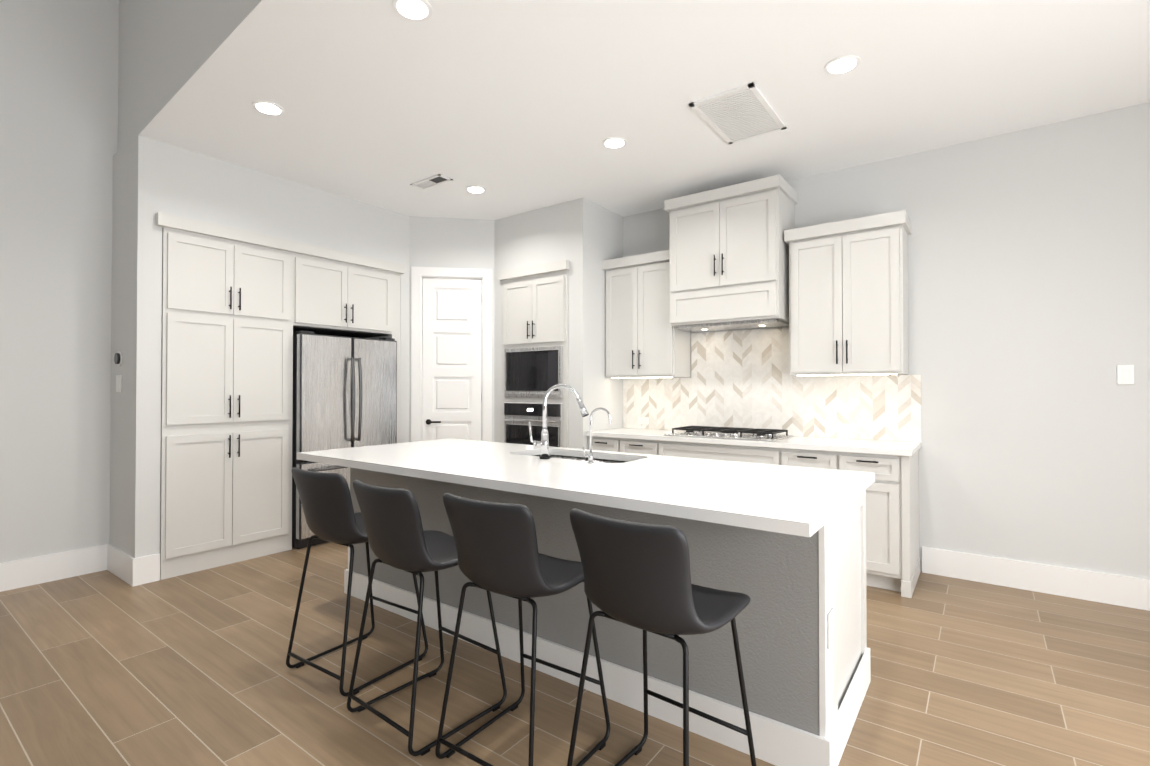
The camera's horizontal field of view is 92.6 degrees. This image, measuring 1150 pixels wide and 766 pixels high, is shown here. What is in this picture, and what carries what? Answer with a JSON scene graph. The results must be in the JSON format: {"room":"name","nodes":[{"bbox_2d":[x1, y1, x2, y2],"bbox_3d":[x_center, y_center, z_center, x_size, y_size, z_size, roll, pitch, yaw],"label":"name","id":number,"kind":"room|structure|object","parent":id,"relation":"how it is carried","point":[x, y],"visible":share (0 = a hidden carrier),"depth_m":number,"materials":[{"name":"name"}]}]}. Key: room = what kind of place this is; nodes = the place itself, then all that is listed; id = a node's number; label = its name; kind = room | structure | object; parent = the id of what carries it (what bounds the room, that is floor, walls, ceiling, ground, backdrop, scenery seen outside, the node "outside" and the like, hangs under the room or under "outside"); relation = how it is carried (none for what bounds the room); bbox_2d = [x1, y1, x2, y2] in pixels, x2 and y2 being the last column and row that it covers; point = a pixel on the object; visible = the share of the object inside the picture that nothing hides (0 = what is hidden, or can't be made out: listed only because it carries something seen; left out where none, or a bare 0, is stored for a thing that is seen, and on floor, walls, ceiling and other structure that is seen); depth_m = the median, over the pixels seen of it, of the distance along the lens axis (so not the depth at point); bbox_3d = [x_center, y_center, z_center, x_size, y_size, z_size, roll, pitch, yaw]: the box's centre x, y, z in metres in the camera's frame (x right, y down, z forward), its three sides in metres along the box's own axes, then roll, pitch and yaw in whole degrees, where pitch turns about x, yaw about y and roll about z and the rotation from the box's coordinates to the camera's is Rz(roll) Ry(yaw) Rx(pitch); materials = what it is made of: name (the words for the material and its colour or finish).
{"room":"kitchen","nodes":[
{"label":"kitchen","id":0,"kind":"room"},
{"bbox_2d":[0,542,1149,765],"bbox_3d":[-1.042,1.401,1.609,8.600,0.100,10.140,0,-1,37],"label":"floor","id":1,"kind":"structure","parent":0,"point":[104,668],"depth_m":2.47,"materials":[{"name":"brown wood"}]},
{"bbox_2d":[155,212,298,579],"bbox_3d":[-2.839,0.102,4.372,0.588,2.556,0.905,0,-1,37],"label":"tall cabinet","id":2,"kind":"object","parent":1,"relation":"on","point":[240,308],"depth_m":4.15,"materials":[{"name":"white paint"}]},
{"bbox_2d":[292,331,396,548],"bbox_3d":[-2.204,0.479,5.055,0.729,1.815,0.931,0,-1,37],"label":"fridge","id":3,"kind":"object","parent":1,"relation":"on","point":[344,392],"visible":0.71,"depth_m":4.78,"materials":[{"name":"grey metal"}]},
{"bbox_2d":[286,467,427,696],"bbox_3d":[-1.056,0.878,2.660,0.470,0.965,0.511,0,-1,34],"label":"bar stool","id":4,"kind":"object","parent":1,"relation":"on","point":[328,509],"visible":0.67,"depth_m":2.46,"materials":[{"name":"black leather"}]},
{"bbox_2d":[347,480,506,755],"bbox_3d":[-0.618,0.874,2.280,0.470,0.965,0.511,0,-1,39],"label":"bar stool","id":5,"kind":"object","parent":1,"relation":"on","point":[399,537],"visible":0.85,"depth_m":2.09,"materials":[{"name":"black leather"}]},
{"bbox_2d":[435,493,610,765],"bbox_3d":[-0.189,0.871,2.017,0.470,0.965,0.511,0,-1,35],"label":"bar stool","id":6,"kind":"object","parent":1,"relation":"on","point":[496,544],"visible":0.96,"depth_m":1.83,"materials":[{"name":"black leather"}]},
{"bbox_2d":[498,260,569,447],"bbox_3d":[-0.237,0.134,5.526,0.862,2.515,0.713,0,-1,37],"label":"tall cabinet","id":7,"kind":"object","parent":1,"relation":"on","point":[535,333],"visible":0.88,"depth_m":5.26,"materials":[{"name":"white paint"}]},
{"bbox_2d":[344,466,870,765],"bbox_3d":[-0.073,0.914,3.062,2.940,0.904,0.853,0,-1,37],"label":"kitchen island","id":8,"kind":"object","parent":1,"relation":"on","point":[783,547],"depth_m":2.15,"materials":[{"name":"grey paint"}]},
{"bbox_2d":[297,438,874,537],"bbox_3d":[-0.152,0.441,2.952,2.960,0.040,1.200,0,-1,37],"label":"island countertop","id":9,"kind":"structure","parent":8,"relation":"on","point":[800,502],"depth_m":2.39,"materials":[{"name":"white stone"}]},
{"bbox_2d":[528,384,588,458],"bbox_3d":[-0.088,0.212,3.070,0.264,0.417,0.227,0,-1,37],"label":"faucet","id":10,"kind":"object","parent":9,"relation":"on","point":[543,443],"visible":1,"depth_m":3.05,"materials":[{"name":"silver metal"}]},
{"bbox_2d":[537,450,632,461],"bbox_3d":[0.009,0.563,3.236,0.860,0.222,0.440,0,-1,37],"label":"sink","id":11,"kind":"object","parent":9,"relation":"in","point":[552,453],"depth_m":3.43,"materials":[{"name":"silver metal"}]},
{"bbox_2d":[582,407,610,463],"bbox_3d":[0.114,0.273,2.872,0.128,0.292,0.087,0,-1,37],"label":"filter faucet","id":12,"kind":"object","parent":9,"relation":"on","point":[590,455],"visible":1,"depth_m":2.87,"materials":[{"name":"silver metal"}]},
{"bbox_2d":[586,431,653,452],"bbox_3d":[0.463,0.936,5.142,0.407,0.904,0.636,0,-1,37],"label":"base cabinet","id":13,"kind":"object","parent":1,"relation":"on","point":[614,441],"depth_m":4.88,"materials":[{"name":"white paint"}]},
{"bbox_2d":[626,431,678,455],"bbox_3d":[0.727,0.934,4.946,0.510,0.904,0.636,0,-1,37],"label":"base cabinet","id":14,"kind":"object","parent":1,"relation":"on","point":[655,444],"depth_m":4.65,"materials":[{"name":"white paint"}]},
{"bbox_2d":[567,508,756,765],"bbox_3d":[0.270,0.868,1.739,0.470,0.965,0.511,-1,-1,40],"label":"bar stool","id":15,"kind":"object","parent":1,"relation":"on","point":[637,575],"visible":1,"depth_m":1.56,"materials":[{"name":"black leather"}]},
{"bbox_2d":[666,436,809,465],"bbox_3d":[1.279,0.929,4.536,1.125,0.904,0.636,0,-1,37],"label":"base cabinet","id":16,"kind":"object","parent":1,"relation":"on","point":[777,452],"depth_m":4.20,"materials":[{"name":"white paint"}]},
{"bbox_2d":[664,426,792,440],"bbox_3d":[1.260,0.410,4.550,0.905,0.054,0.520,0,-1,37],"label":"cooktop","id":17,"kind":"object","parent":16,"relation":"in","point":[737,433],"visible":1,"depth_m":4.44,"materials":[{"name":"silver metal"}]},
{"bbox_2d":[790,439,861,470],"bbox_3d":[1.833,0.925,4.125,0.515,0.904,0.636,0,-1,37],"label":"base cabinet","id":18,"kind":"object","parent":1,"relation":"on","point":[819,453],"depth_m":3.83,"materials":[{"name":"white paint"}]},
{"bbox_2d":[850,443,920,597],"bbox_3d":[2.130,0.923,3.905,0.485,0.904,0.636,0,-1,37],"label":"base cabinet","id":19,"kind":"object","parent":1,"relation":"on","point":[892,501],"depth_m":3.60,"materials":[{"name":"white paint"}]},
{"bbox_2d":[0,0,1149,578],"bbox_3d":[-0.982,-1.006,1.030,7.937,4.700,9.240,0,-1,37],"label":"wall","id":20,"kind":"structure","parent":0,"point":[1028,292],"depth_m":3.81,"materials":[{"name":"white paint"}]},
{"bbox_2d":[0,545,103,591],"bbox_3d":[-5.071,1.260,1.874,0.015,0.185,5.460,0,-1,37],"label":"baseboard","id":21,"kind":"structure","parent":20,"relation":"attached to","point":[15,574],"depth_m":3.80,"materials":[{"name":"white wood"}]},
{"bbox_2d":[114,352,121,391],"bbox_3d":[-3.288,-0.081,3.949,0.112,0.292,0.022,0,-1,37],"label":"thermostat","id":22,"kind":"object","parent":20,"relation":"attached to","point":[118,358],"visible":0.98,"depth_m":3.94,"materials":[{"name":"white plastic"}]},
{"bbox_2d":[104,544,139,586],"bbox_3d":[-3.204,1.282,3.878,0.565,0.185,0.015,0,-1,37],"label":"baseboard","id":23,"kind":"structure","parent":20,"relation":"attached to","point":[126,567],"depth_m":3.84,"materials":[{"name":"white wood"}]},
{"bbox_2d":[295,242,394,338],"bbox_3d":[-2.284,-0.822,5.129,0.588,0.691,0.955,0,-1,37],"label":"upper cabinet","id":24,"kind":"object","parent":20,"relation":"attached to","point":[341,293],"depth_m":4.94,"materials":[{"name":"white paint"}]},
{"bbox_2d":[411,266,491,441],"bbox_3d":[-1.277,0.112,5.540,0.601,2.560,0.700,0,-1,37],"label":"door frame","id":25,"kind":"structure","parent":20,"relation":"attached to","point":[417,273],"depth_m":5.56,"materials":[{"name":"white wood"}]},
{"bbox_2d":[422,278,481,440],"bbox_3d":[-1.241,0.157,5.575,0.600,2.447,0.094,0,-1,-8],"label":"pantry door","id":26,"kind":"structure","parent":20,"relation":"in","point":[452,367],"depth_m":5.59,"materials":[{"name":"white paint"}]},
{"bbox_2d":[638,417,648,424],"bbox_3d":[0.666,0.370,5.373,0.118,0.072,0.008,0,-1,37],"label":"outlet","id":27,"kind":"object","parent":20,"relation":"attached to","point":[643,420],"visible":1,"depth_m":5.37,"materials":[{"name":"white plastic"}]},
{"bbox_2d":[602,250,693,377],"bbox_3d":[0.677,-0.609,5.176,0.729,1.115,0.351,0,-1,37],"label":"upper cabinet","id":28,"kind":"object","parent":20,"relation":"attached to","point":[639,342],"depth_m":5.02,"materials":[{"name":"white paint"}]},
{"bbox_2d":[666,174,797,329],"bbox_3d":[1.311,-1.030,4.634,0.921,1.075,0.473,0,-1,37],"label":"upper cabinet","id":29,"kind":"object","parent":20,"relation":"attached to","point":[726,254],"depth_m":4.41,"materials":[{"name":"white paint"}]},
{"bbox_2d":[786,210,909,375],"bbox_3d":[2.056,-0.620,4.153,0.760,1.115,0.351,0,-1,37],"label":"upper cabinet","id":30,"kind":"object","parent":20,"relation":"attached to","point":[833,296],"depth_m":3.99,"materials":[{"name":"white paint"}]},
{"bbox_2d":[922,546,1149,610],"bbox_3d":[3.617,1.274,3.188,2.718,0.185,0.015,0,-1,37],"label":"baseboard","id":31,"kind":"structure","parent":20,"relation":"attached to","point":[1018,574],"depth_m":3.60,"materials":[{"name":"white wood"}]},
{"bbox_2d":[1117,365,1133,384],"bbox_3d":[3.384,-0.051,3.376,0.075,0.120,0.009,0,-1,37],"label":"switch plate","id":32,"kind":"object","parent":20,"relation":"attached to","point":[1125,374],"visible":1,"depth_m":3.38,"materials":[{"name":"white plastic"}]},
{"bbox_2d":[139,0,1149,219],"bbox_3d":[-0.988,-2.600,1.051,8.002,1.751,9.240,0,-1,37],"label":"ceiling","id":33,"kind":"structure","parent":0,"point":[513,107],"depth_m":3.18,"materials":[{"name":"white paint"}]},
{"bbox_2d":[252,101,284,115],"bbox_3d":[-1.895,-1.696,3.396,0.176,0.008,0.176,0,-1,37],"label":"recessed light","id":34,"kind":"object","parent":33,"relation":"in","point":[268,108],"visible":1,"depth_m":3.39,"materials":[{"name":"white plastic"}]},
{"bbox_2d":[392,0,431,21],"bbox_3d":[-0.740,-1.705,2.502,0.176,0.008,0.176,0,-1,37],"label":"recessed light","id":35,"kind":"object","parent":33,"relation":"in","point":[416,10],"visible":1,"depth_m":2.50,"materials":[{"name":"white plastic"}]},
{"bbox_2d":[410,174,451,189],"bbox_3d":[-1.205,-1.683,4.602,0.370,0.010,0.140,0,-1,37],"label":"ceiling vent","id":36,"kind":"object","parent":33,"relation":"in","point":[432,181],"visible":0.94,"depth_m":4.59,"materials":[{"name":"white metal"}]},
{"bbox_2d":[466,186,485,193],"bbox_3d":[-0.864,-1.681,4.785,0.176,0.008,0.176,0,-1,37],"label":"recessed light","id":37,"kind":"object","parent":33,"relation":"in","point":[476,189],"visible":1,"depth_m":4.76,"materials":[{"name":"white plastic"}]},
{"bbox_2d":[602,137,626,148],"bbox_3d":[0.279,-1.691,3.875,0.176,0.008,0.176,0,-1,37],"label":"recessed light","id":38,"kind":"object","parent":33,"relation":"in","point":[614,142],"visible":1,"depth_m":3.86,"materials":[{"name":"white plastic"}]},
{"bbox_2d":[689,82,786,143],"bbox_3d":[1.048,-1.693,3.494,0.390,0.012,0.665,0,-1,37],"label":"ceiling vent","id":39,"kind":"object","parent":33,"relation":"in","point":[740,113],"visible":1,"depth_m":3.45,"materials":[{"name":"white metal"}]},
{"bbox_2d":[824,55,860,74],"bbox_3d":[1.432,-1.701,2.945,0.176,0.008,0.176,0,-1,37],"label":"recessed light","id":40,"kind":"object","parent":33,"relation":"in","point":[840,65],"visible":1,"depth_m":2.94,"materials":[{"name":"white plastic"}]}
]}

